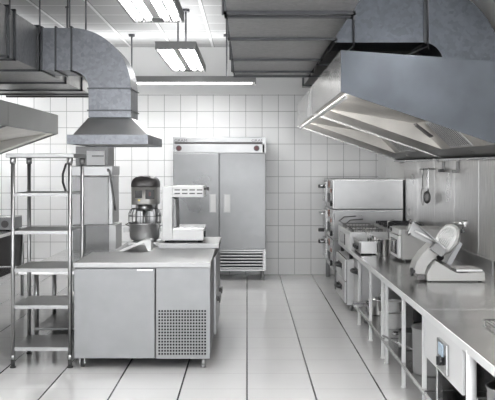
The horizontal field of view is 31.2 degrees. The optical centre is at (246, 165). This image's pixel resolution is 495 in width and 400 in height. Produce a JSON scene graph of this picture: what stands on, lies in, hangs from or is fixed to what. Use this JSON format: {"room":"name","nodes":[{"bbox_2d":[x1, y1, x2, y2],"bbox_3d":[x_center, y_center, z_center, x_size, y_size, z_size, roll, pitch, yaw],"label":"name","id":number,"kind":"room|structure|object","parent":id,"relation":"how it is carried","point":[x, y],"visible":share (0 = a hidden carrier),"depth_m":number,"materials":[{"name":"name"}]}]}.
{"room":"commercial kitchen","nodes":[
{"label":"commercial kitchen","id":0,"kind":"room"},
{"bbox_2d":[0,0,228,46],"bbox_3d":[-1.025,-1.890,6.150,6.550,0.100,15.300,0,0,0],"label":"ceiling","id":1,"kind":"structure","parent":0,"point":[206,24],"depth_m":11.19,"materials":[{"name":"tile"}]},
{"bbox_2d":[0,0,87,97],"bbox_3d":[-2.688,-1.392,8.225,1.265,0.894,8.050,0,0,0],"label":"ventilation duct","id":2,"kind":"object","parent":1,"relation":"hanging from","point":[21,76],"visible":0.64,"depth_m":8.84,"materials":[{"name":"silver metal"}]},
{"bbox_2d":[40,0,138,119],"bbox_3d":[-1.617,-1.165,9.190,0.923,1.349,0.660,0,0,0],"label":"ventilation duct","id":3,"kind":"object","parent":1,"relation":"hanging from","point":[112,88],"visible":1,"depth_m":8.90,"materials":[{"name":"silver metal"}]},
{"bbox_2d":[67,118,161,146],"bbox_3d":[-1.337,-0.347,9.185,0.776,0.275,1.410,0,0,0],"label":"canopy","id":4,"kind":"object","parent":3,"relation":"attached to","point":[94,132],"visible":1,"depth_m":8.61,"materials":[{"name":"metal"}]},
{"bbox_2d":[116,0,183,22],"bbox_3d":[-0.785,-1.559,6.750,0.450,0.558,2.300,0,0,0],"label":"ceiling lamp","id":5,"kind":"object","parent":1,"relation":"hanging from","point":[139,11],"visible":1,"depth_m":7.40,"materials":[{"name":"white plastic"}]},
{"bbox_2d":[155,9,205,71],"bbox_3d":[-0.785,-1.559,10.850,0.450,0.558,2.300,0,0,0],"label":"ceiling lamp","id":6,"kind":"object","parent":1,"relation":"hanging from","point":[180,56],"visible":0.88,"depth_m":10.37,"materials":[{"name":"white plastic"}]},
{"bbox_2d":[129,34,255,84],"bbox_3d":[-1.250,-1.502,12.500,2.750,0.673,0.400,0,0,0],"label":"ceiling lamp","id":7,"kind":"object","parent":1,"relation":"hanging from","point":[141,80],"visible":0.66,"depth_m":12.30,"materials":[{"name":"white plastic"}]},
{"bbox_2d":[222,0,359,77],"bbox_3d":[0.273,-1.429,7.260,0.915,0.819,5.920,0,0,0],"label":"ventilation duct","id":8,"kind":"object","parent":1,"relation":"hanging from","point":[266,38],"visible":1,"depth_m":6.89,"materials":[{"name":"silver metal"}]},
{"bbox_2d":[302,48,422,87],"bbox_3d":[1.428,-1.452,10.250,1.412,0.773,3.900,0,0,0],"label":"ventilation duct","id":9,"kind":"object","parent":1,"relation":"hanging from","point":[327,58],"visible":0.11,"depth_m":9.28,"materials":[{"name":"silver metal"}]},
{"bbox_2d":[328,0,494,60],"bbox_3d":[1.434,-1.329,7.703,1.404,1.019,0.626,0,0,0],"label":"ventilation duct","id":10,"kind":"object","parent":1,"relation":"hanging from","point":[460,29],"visible":0.73,"depth_m":7.45,"materials":[{"name":"silver metal"}]},
{"bbox_2d":[0,275,421,399],"bbox_3d":[-1.025,1.730,6.150,6.550,0.100,15.300,0,0,0],"label":"floor","id":11,"kind":"structure","parent":0,"point":[277,337],"depth_m":7.57,"materials":[{"name":"tile"}]},
{"bbox_2d":[0,227,24,295],"bbox_3d":[-3.510,1.240,9.300,1.280,0.880,4.600,0,0,0],"label":"work table","id":12,"kind":"object","parent":11,"relation":"on","point":[5,236],"visible":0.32,"depth_m":11.49,"materials":[{"name":"metal"}]},
{"bbox_2d":[0,267,10,278],"bbox_3d":[-3.510,1.323,9.300,1.220,0.025,4.400,0,0,0],"label":"shelf","id":13,"kind":"object","parent":12,"relation":"attached to","point":[4,271],"depth_m":10.89,"materials":[{"name":"metal"}]},
{"bbox_2d":[0,215,21,230],"bbox_3d":[-3.230,0.718,11.168,0.640,0.165,0.565,0,0,0],"label":"box","id":14,"kind":"object","parent":12,"relation":"on","point":[5,220],"visible":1,"depth_m":10.90,"materials":[{"name":"metal"}]},
{"bbox_2d":[0,227,24,237],"bbox_3d":[-3.510,0.820,9.300,1.280,0.040,4.600,0,0,0],"label":"countertop","id":15,"kind":"structure","parent":12,"relation":"on","point":[3,233],"depth_m":10.65,"materials":[{"name":"metal"}]},
{"bbox_2d":[5,153,86,367],"bbox_3d":[-1.722,0.787,7.645,0.566,1.785,0.610,0,0,0],"label":"shelving rack","id":16,"kind":"object","parent":11,"relation":"on","point":[30,343],"visible":0.88,"depth_m":7.36,"materials":[{"name":"metal"}]},
{"bbox_2d":[18,250,113,334],"bbox_3d":[-1.760,1.345,9.600,0.880,0.670,2.200,0,0,0],"label":"table","id":17,"kind":"object","parent":11,"relation":"on","point":[58,320],"visible":0.29,"depth_m":8.99,"materials":[{"name":"metal"}]},
{"bbox_2d":[35,303,73,329],"bbox_3d":[-1.710,1.580,9.615,0.700,0.020,2.070,0,0,0],"label":"shelf","id":18,"kind":"object","parent":17,"relation":"attached to","point":[58,320],"depth_m":8.93,"materials":[{"name":"silver metal"}]},
{"bbox_2d":[62,146,121,290],"bbox_3d":[-1.951,0.718,11.268,0.674,1.925,0.704,0,0,0],"label":"dishwasher","id":19,"kind":"object","parent":11,"relation":"on","point":[102,226],"visible":0.51,"depth_m":11.04,"materials":[{"name":"metal"}]},
{"bbox_2d":[72,176,108,224],"bbox_3d":[-1.951,0.430,11.300,0.448,0.600,0.600,0,0,0],"label":"hood","id":20,"kind":"object","parent":19,"relation":"attached to","point":[96,188],"depth_m":11.00,"materials":[{"name":"silver metal"}]},
{"bbox_2d":[73,252,213,367],"bbox_3d":[-0.869,1.239,7.752,1.133,0.882,0.887,0,0,0],"label":"cabinet","id":21,"kind":"object","parent":11,"relation":"on","point":[158,305],"depth_m":7.32,"materials":[{"name":"metal"}]},
{"bbox_2d":[73,252,213,267],"bbox_3d":[-0.869,0.819,7.752,1.133,0.042,0.887,0,0,0],"label":"countertop","id":22,"kind":"structure","parent":21,"relation":"on","point":[94,259],"depth_m":7.47,"materials":[{"name":"metal"}]},
{"bbox_2d":[113,237,222,337],"bbox_3d":[-0.755,1.215,8.863,1.009,0.930,1.295,0,0,0],"label":"cabinet","id":23,"kind":"object","parent":11,"relation":"on","point":[209,244],"depth_m":8.56,"materials":[{"name":"metal"}]},
{"bbox_2d":[120,238,153,250],"bbox_3d":[-1.050,0.747,8.410,0.300,0.104,0.220,0,0,0],"label":"chute","id":24,"kind":"object","parent":23,"relation":"on","point":[149,242],"visible":1,"depth_m":8.30,"materials":[{"name":"white metal"}]},
{"bbox_2d":[123,176,161,245],"bbox_3d":[-1.058,0.450,9.090,0.415,0.700,0.620,0,0,0],"label":"mixer","id":25,"kind":"object","parent":23,"relation":"on","point":[145,190],"visible":0.86,"depth_m":8.99,"materials":[{"name":"metal"}]},
{"bbox_2d":[123,222,161,240],"bbox_3d":[-1.058,0.674,9.080,0.415,0.182,0.336,0,0,0],"label":"mixing bowl","id":26,"kind":"object","parent":25,"relation":"on","point":[139,231],"depth_m":8.96,"materials":[{"name":"grey metal"}]},
{"bbox_2d":[113,241,215,254],"bbox_3d":[-0.783,0.820,8.863,0.954,0.040,1.295,0,0,0],"label":"countertop","id":27,"kind":"structure","parent":23,"relation":"on","point":[139,248],"depth_m":8.38,"materials":[{"name":"metal"}]},
{"bbox_2d":[162,185,208,241],"bbox_3d":[-0.604,0.473,8.929,0.453,0.551,0.542,0,0,0],"label":"food warmer","id":28,"kind":"object","parent":23,"relation":"on","point":[172,229],"visible":1,"depth_m":8.66,"materials":[{"name":"white metal"}]},
{"bbox_2d":[173,137,265,279],"bbox_3d":[-0.403,0.627,13.315,1.364,2.105,0.730,0,0,0],"label":"fridge","id":29,"kind":"object","parent":11,"relation":"on","point":[233,209],"visible":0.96,"depth_m":12.96,"materials":[{"name":"metal"}]},
{"bbox_2d":[334,251,353,310],"bbox_3d":[1.505,1.380,10.775,0.890,0.600,1.050,0,0,0],"label":"drawer unit","id":30,"kind":"object","parent":11,"relation":"on","point":[344,284],"visible":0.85,"depth_m":10.30,"materials":[{"name":"metal"}]},
{"bbox_2d":[318,178,402,288],"bbox_3d":[1.593,0.931,12.754,1.054,1.498,1.492,0,0,0],"label":"oven","id":31,"kind":"object","parent":11,"relation":"on","point":[371,200],"visible":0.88,"depth_m":12.02,"materials":[{"name":"metal"}]},
{"bbox_2d":[338,216,387,258],"bbox_3d":[1.367,0.852,10.700,0.467,0.456,1.300,0,0,0],"label":"fryer","id":32,"kind":"object","parent":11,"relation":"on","point":[345,232],"visible":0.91,"depth_m":10.37,"materials":[{"name":"metal"}]},
{"bbox_2d":[339,216,373,227],"bbox_3d":[1.344,0.723,11.030,0.421,0.199,0.486,0,0,0],"label":"basket","id":33,"kind":"object","parent":32,"relation":"on","point":[369,224],"depth_m":11.04,"materials":[{"name":"silver metal"}]},
{"bbox_2d":[344,219,382,231],"bbox_3d":[1.344,0.723,10.370,0.421,0.199,0.486,0,0,0],"label":"basket","id":34,"kind":"object","parent":32,"relation":"on","point":[378,229],"depth_m":10.39,"materials":[{"name":"silver metal"}]},
{"bbox_2d":[350,258,410,322],"bbox_3d":[1.514,1.350,9.715,0.772,0.660,0.530,0,0,0],"label":"drawer unit","id":35,"kind":"object","parent":11,"relation":"on","point":[376,282],"visible":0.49,"depth_m":9.45,"materials":[{"name":"metal"}]},
{"bbox_2d":[374,220,425,238],"bbox_3d":[1.865,0.850,10.775,0.490,0.456,1.010,0,0,0],"label":"gas hob","id":36,"kind":"object","parent":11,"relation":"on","point":[385,225],"visible":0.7,"depth_m":10.67,"materials":[{"name":"metal"}]},
{"bbox_2d":[350,248,492,358],"bbox_3d":[1.649,1.250,8.818,0.979,0.860,2.365,0,0,0],"label":"work table","id":37,"kind":"object","parent":11,"relation":"on","point":[379,265],"visible":0.47,"depth_m":8.46,"materials":[{"name":"metal"}]},
{"bbox_2d":[352,301,368,308],"bbox_3d":[1.350,1.446,9.235,0.500,0.074,0.150,0,0,0],"label":"baking tray","id":38,"kind":"object","parent":37,"relation":"on","point":[355,303],"visible":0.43,"depth_m":9.16,"materials":[{"name":"metal"}]},
{"bbox_2d":[352,227,378,254],"bbox_3d":[1.286,0.804,9.668,0.243,0.281,0.605,0,0,0],"label":"fryer","id":39,"kind":"object","parent":37,"relation":"on","point":[363,245],"visible":1,"depth_m":9.40,"materials":[{"name":"metal"}]},
{"bbox_2d":[366,293,390,315],"bbox_3d":[1.340,1.381,8.860,0.312,0.204,0.216,0,0,0],"label":"stockpot","id":40,"kind":"object","parent":37,"relation":"on","point":[376,301],"visible":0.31,"depth_m":8.79,"materials":[{"name":"metal"}]},
{"bbox_2d":[373,238,389,255],"bbox_3d":[1.421,0.851,9.335,0.185,0.185,0.116,0,0,0],"label":"pot","id":41,"kind":"object","parent":37,"relation":"on","point":[384,243],"visible":0.96,"depth_m":9.29,"materials":[{"name":"metal"}]},
{"bbox_2d":[357,306,417,341],"bbox_3d":[1.645,1.502,8.523,0.950,0.035,1.755,0,0,0],"label":"shelf","id":42,"kind":"object","parent":37,"relation":"attached to","point":[374,321],"depth_m":8.49,"materials":[{"name":"metal"}]},
{"bbox_2d":[380,311,401,328],"bbox_3d":[1.340,1.413,8.150,0.236,0.139,0.236,0,0,0],"label":"container","id":43,"kind":"object","parent":37,"relation":"on","point":[394,319],"visible":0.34,"depth_m":8.05,"materials":[{"name":"grey metal"}]},
{"bbox_2d":[388,299,401,312],"bbox_3d":[1.340,1.292,8.150,0.186,0.099,0.186,0,0,0],"label":"container","id":44,"kind":"object","parent":43,"relation":"on","point":[394,306],"visible":0.69,"depth_m":8.07,"materials":[{"name":"grey metal"}]},
{"bbox_2d":[389,226,444,261],"bbox_3d":[1.724,0.784,8.990,0.533,0.319,0.580,0,0,0],"label":"countertop oven","id":45,"kind":"object","parent":37,"relation":"on","point":[402,246],"visible":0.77,"depth_m":8.71,"materials":[{"name":"silver metal"}]},
{"bbox_2d":[413,308,421,322],"bbox_3d":[1.720,1.353,8.450,0.371,0.259,0.276,0,0,0],"label":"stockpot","id":46,"kind":"object","parent":37,"relation":"on","point":[417,317],"visible":0.12,"depth_m":8.38,"materials":[{"name":"metal"}]},
{"bbox_2d":[351,250,492,275],"bbox_3d":[1.651,0.960,8.818,0.973,0.030,2.365,0,0,0],"label":"countertop","id":47,"kind":"structure","parent":37,"relation":"on","point":[391,265],"depth_m":8.49,"materials":[{"name":"metal"}]},
{"bbox_2d":[382,261,494,399],"bbox_3d":[1.649,1.250,6.735,0.979,0.860,1.780,0,0,0],"label":"work table","id":48,"kind":"object","parent":11,"relation":"on","point":[420,294],"visible":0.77,"depth_m":6.56,"materials":[{"name":"metal"}]},
{"bbox_2d":[382,335,412,349],"bbox_3d":[1.399,1.442,6.989,0.289,0.083,0.865,0,0,-21],"label":"frying pan","id":49,"kind":"object","parent":48,"relation":"on","point":[391,339],"visible":0.07,"depth_m":7.12,"materials":[{"name":"metal"}]},
{"bbox_2d":[392,327,412,349],"bbox_3d":[1.360,1.413,7.240,0.351,0.139,0.256,0,0,0],"label":"stockpot","id":50,"kind":"object","parent":48,"relation":"on","point":[408,329],"visible":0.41,"depth_m":7.20,"materials":[{"name":"metal"}]},
{"bbox_2d":[411,323,443,376],"bbox_3d":[1.335,1.313,6.360,0.302,0.339,0.302,0,0,0],"label":"stockpot","id":51,"kind":"object","parent":48,"relation":"on","point":[417,327],"visible":0.4,"depth_m":6.28,"materials":[{"name":"silver metal"}]},
{"bbox_2d":[383,339,494,395],"bbox_3d":[1.645,1.502,6.735,0.950,0.035,1.760,0,0,0],"label":"shelf","id":52,"kind":"object","parent":48,"relation":"attached to","point":[483,376],"depth_m":6.27,"materials":[{"name":"metal"}]},
{"bbox_2d":[384,276,494,308],"bbox_3d":[1.651,0.960,6.735,0.973,0.030,1.780,0,0,0],"label":"countertop","id":53,"kind":"structure","parent":48,"relation":"on","point":[434,294],"depth_m":6.61,"materials":[{"name":"metal"}]},
{"bbox_2d":[406,219,484,281],"bbox_3d":[1.618,0.689,7.370,0.643,0.510,0.380,0,0,0],"label":"meat slicer","id":54,"kind":"object","parent":48,"relation":"on","point":[446,242],"visible":1,"depth_m":7.26,"materials":[{"name":"silver metal"}]},
{"bbox_2d":[449,266,482,271],"bbox_3d":[1.817,0.854,7.360,0.216,0.020,0.280,0,0,0],"label":"tray","id":55,"kind":"object","parent":54,"relation":"on","point":[454,268],"depth_m":7.28,"materials":[{"name":"metal"}]},
{"bbox_2d":[423,309,494,399],"bbox_3d":[1.625,1.250,4.117,1.029,0.860,3.435,0,0,0],"label":"work table","id":56,"kind":"object","parent":11,"relation":"on","point":[448,333],"visible":1,"depth_m":5.13,"materials":[{"name":"metal"}]},
{"bbox_2d":[425,392,486,399],"bbox_3d":[1.645,1.502,4.117,0.950,0.035,3.415,0,0,0],"label":"shelf","id":57,"kind":"object","parent":56,"relation":"attached to","point":[428,395],"depth_m":5.73,"materials":[{"name":"metal"}]},
{"bbox_2d":[424,309,494,365],"bbox_3d":[1.651,0.960,4.117,0.973,0.030,3.435,0,0,0],"label":"countertop","id":58,"kind":"structure","parent":56,"relation":"on","point":[469,325],"depth_m":5.21,"materials":[{"name":"metal"}]},
{"bbox_2d":[476,381,494,399],"bbox_3d":[1.360,1.296,4.440,0.315,0.374,0.370,0,0,-43],"label":"stockpot","id":59,"kind":"object","parent":56,"relation":"on","point":[490,386],"visible":1,"depth_m":4.46,"materials":[{"name":"metal"}]},
{"bbox_2d":[483,319,494,327],"bbox_3d":[1.620,0.931,5.085,0.407,0.025,0.476,0,0,0],"label":"wire rack","id":60,"kind":"object","parent":56,"relation":"on","point":[485,320],"visible":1,"depth_m":5.28,"materials":[{"name":"metal"}]},
{"bbox_2d":[115,47,385,177],"bbox_3d":[-1.025,-0.080,13.750,6.550,3.520,0.100,0,0,0],"label":"wall","id":61,"kind":"structure","parent":0,"point":[146,60],"depth_m":13.70,"materials":[{"name":"paint"}]},
{"bbox_2d":[0,94,377,274],"bbox_3d":[-1.085,0.286,13.696,6.230,2.787,0.008,0,0,0],"label":"wall tiles","id":62,"kind":"object","parent":61,"relation":"attached to","point":[297,160],"depth_m":13.69,"materials":[{"name":"tile"}]},
{"bbox_2d":[386,0,494,220],"bbox_3d":[2.200,-0.080,6.100,0.100,3.520,15.200,0,0,0],"label":"wall","id":63,"kind":"structure","parent":0,"point":[394,170],"depth_m":12.16,"materials":[{"name":"paint"}]},
{"bbox_2d":[297,86,441,161],"bbox_3d":[1.425,-0.467,11.127,1.430,0.819,2.945,0,0,0],"label":"exhaust hood","id":64,"kind":"object","parent":63,"relation":"attached to","point":[306,120],"visible":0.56,"depth_m":11.39,"materials":[{"name":"metal"}]},
{"bbox_2d":[312,50,494,160],"bbox_3d":[1.425,-0.467,8.168,1.430,0.819,2.955,0,0,0],"label":"exhaust hood","id":65,"kind":"object","parent":63,"relation":"attached to","point":[441,107],"visible":1,"depth_m":6.69,"materials":[{"name":"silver metal"}]},
{"bbox_2d":[414,123,432,137],"bbox_3d":[1.680,-0.338,8.430,0.160,0.135,0.140,0,0,0],"label":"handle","id":66,"kind":"object","parent":65,"relation":"attached to","point":[429,132],"depth_m":8.40,"materials":[{"name":"grey metal"}]},
{"bbox_2d":[438,161,444,171],"bbox_3d":[2.111,0.007,9.600,0.061,0.115,0.080,0,0,0],"label":"wall bracket","id":67,"kind":"object","parent":63,"relation":"attached to","point":[443,162],"visible":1,"depth_m":9.57,"materials":[{"name":"grey metal"}]},
{"bbox_2d":[404,25,494,260],"bbox_3d":[2.146,-0.125,5.280,0.008,2.190,13.560,0,0,0],"label":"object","id":68,"kind":"structure","parent":63,"relation":"attached to","point":[469,194],"depth_m":8.88,"materials":[{"name":"metal"}]},
{"bbox_2d":[452,161,459,172],"bbox_3d":[2.111,0.010,8.950,0.061,0.120,0.080,0,0,0],"label":"wall bracket","id":69,"kind":"object","parent":63,"relation":"attached to","point":[457,170],"visible":1,"depth_m":8.92,"materials":[{"name":"grey metal"}]},
{"bbox_3d":[2.116,0.035,10.400,0.045,0.012,0.712,0,0,0],"label":"utensil rail","id":70,"kind":"object","parent":63,"relation":"attached to","visible":0},
{"bbox_2d":[421,168,424,205],"bbox_3d":[2.092,0.251,10.500,0.026,0.448,0.209,0,0,0],"label":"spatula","id":71,"kind":"object","parent":70,"relation":"hanging from","point":[422,188],"visible":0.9,"depth_m":10.50,"materials":[{"name":"metal"}]},
{"bbox_2d":[423,168,430,203],"bbox_3d":[2.070,0.226,10.180,0.079,0.415,0.177,0,0,0],"label":"ladle","id":72,"kind":"object","parent":70,"relation":"hanging from","point":[427,191],"visible":1,"depth_m":10.17,"materials":[{"name":"metal"}]},
{"bbox_2d":[423,191,430,203],"bbox_3d":[2.070,0.360,10.180,0.079,0.147,0.177,0,0,0],"label":"ladle bowl","id":73,"kind":"object","parent":72,"relation":"on","point":[425,195],"depth_m":10.16,"materials":[{"name":"metal"}]},
{"bbox_3d":[-4.250,-0.080,6.100,0.100,3.520,15.200,0,0,0],"label":"wall","id":74,"kind":"structure","parent":0,"visible":0},
{"bbox_2d":[0,100,7,127],"bbox_3d":[-3.473,-0.342,8.800,1.435,0.803,2.800,0,0,0],"label":"exhaust hood","id":75,"kind":"object","parent":74,"relation":"attached to","point":[3,104],"visible":1,"depth_m":10.05,"materials":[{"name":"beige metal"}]},
{"bbox_2d":[0,102,57,153],"bbox_3d":[-3.473,-0.342,11.555,1.435,0.803,2.690,0,0,0],"label":"exhaust hood","id":76,"kind":"object","parent":74,"relation":"attached to","point":[26,125],"visible":0.96,"depth_m":11.84,"materials":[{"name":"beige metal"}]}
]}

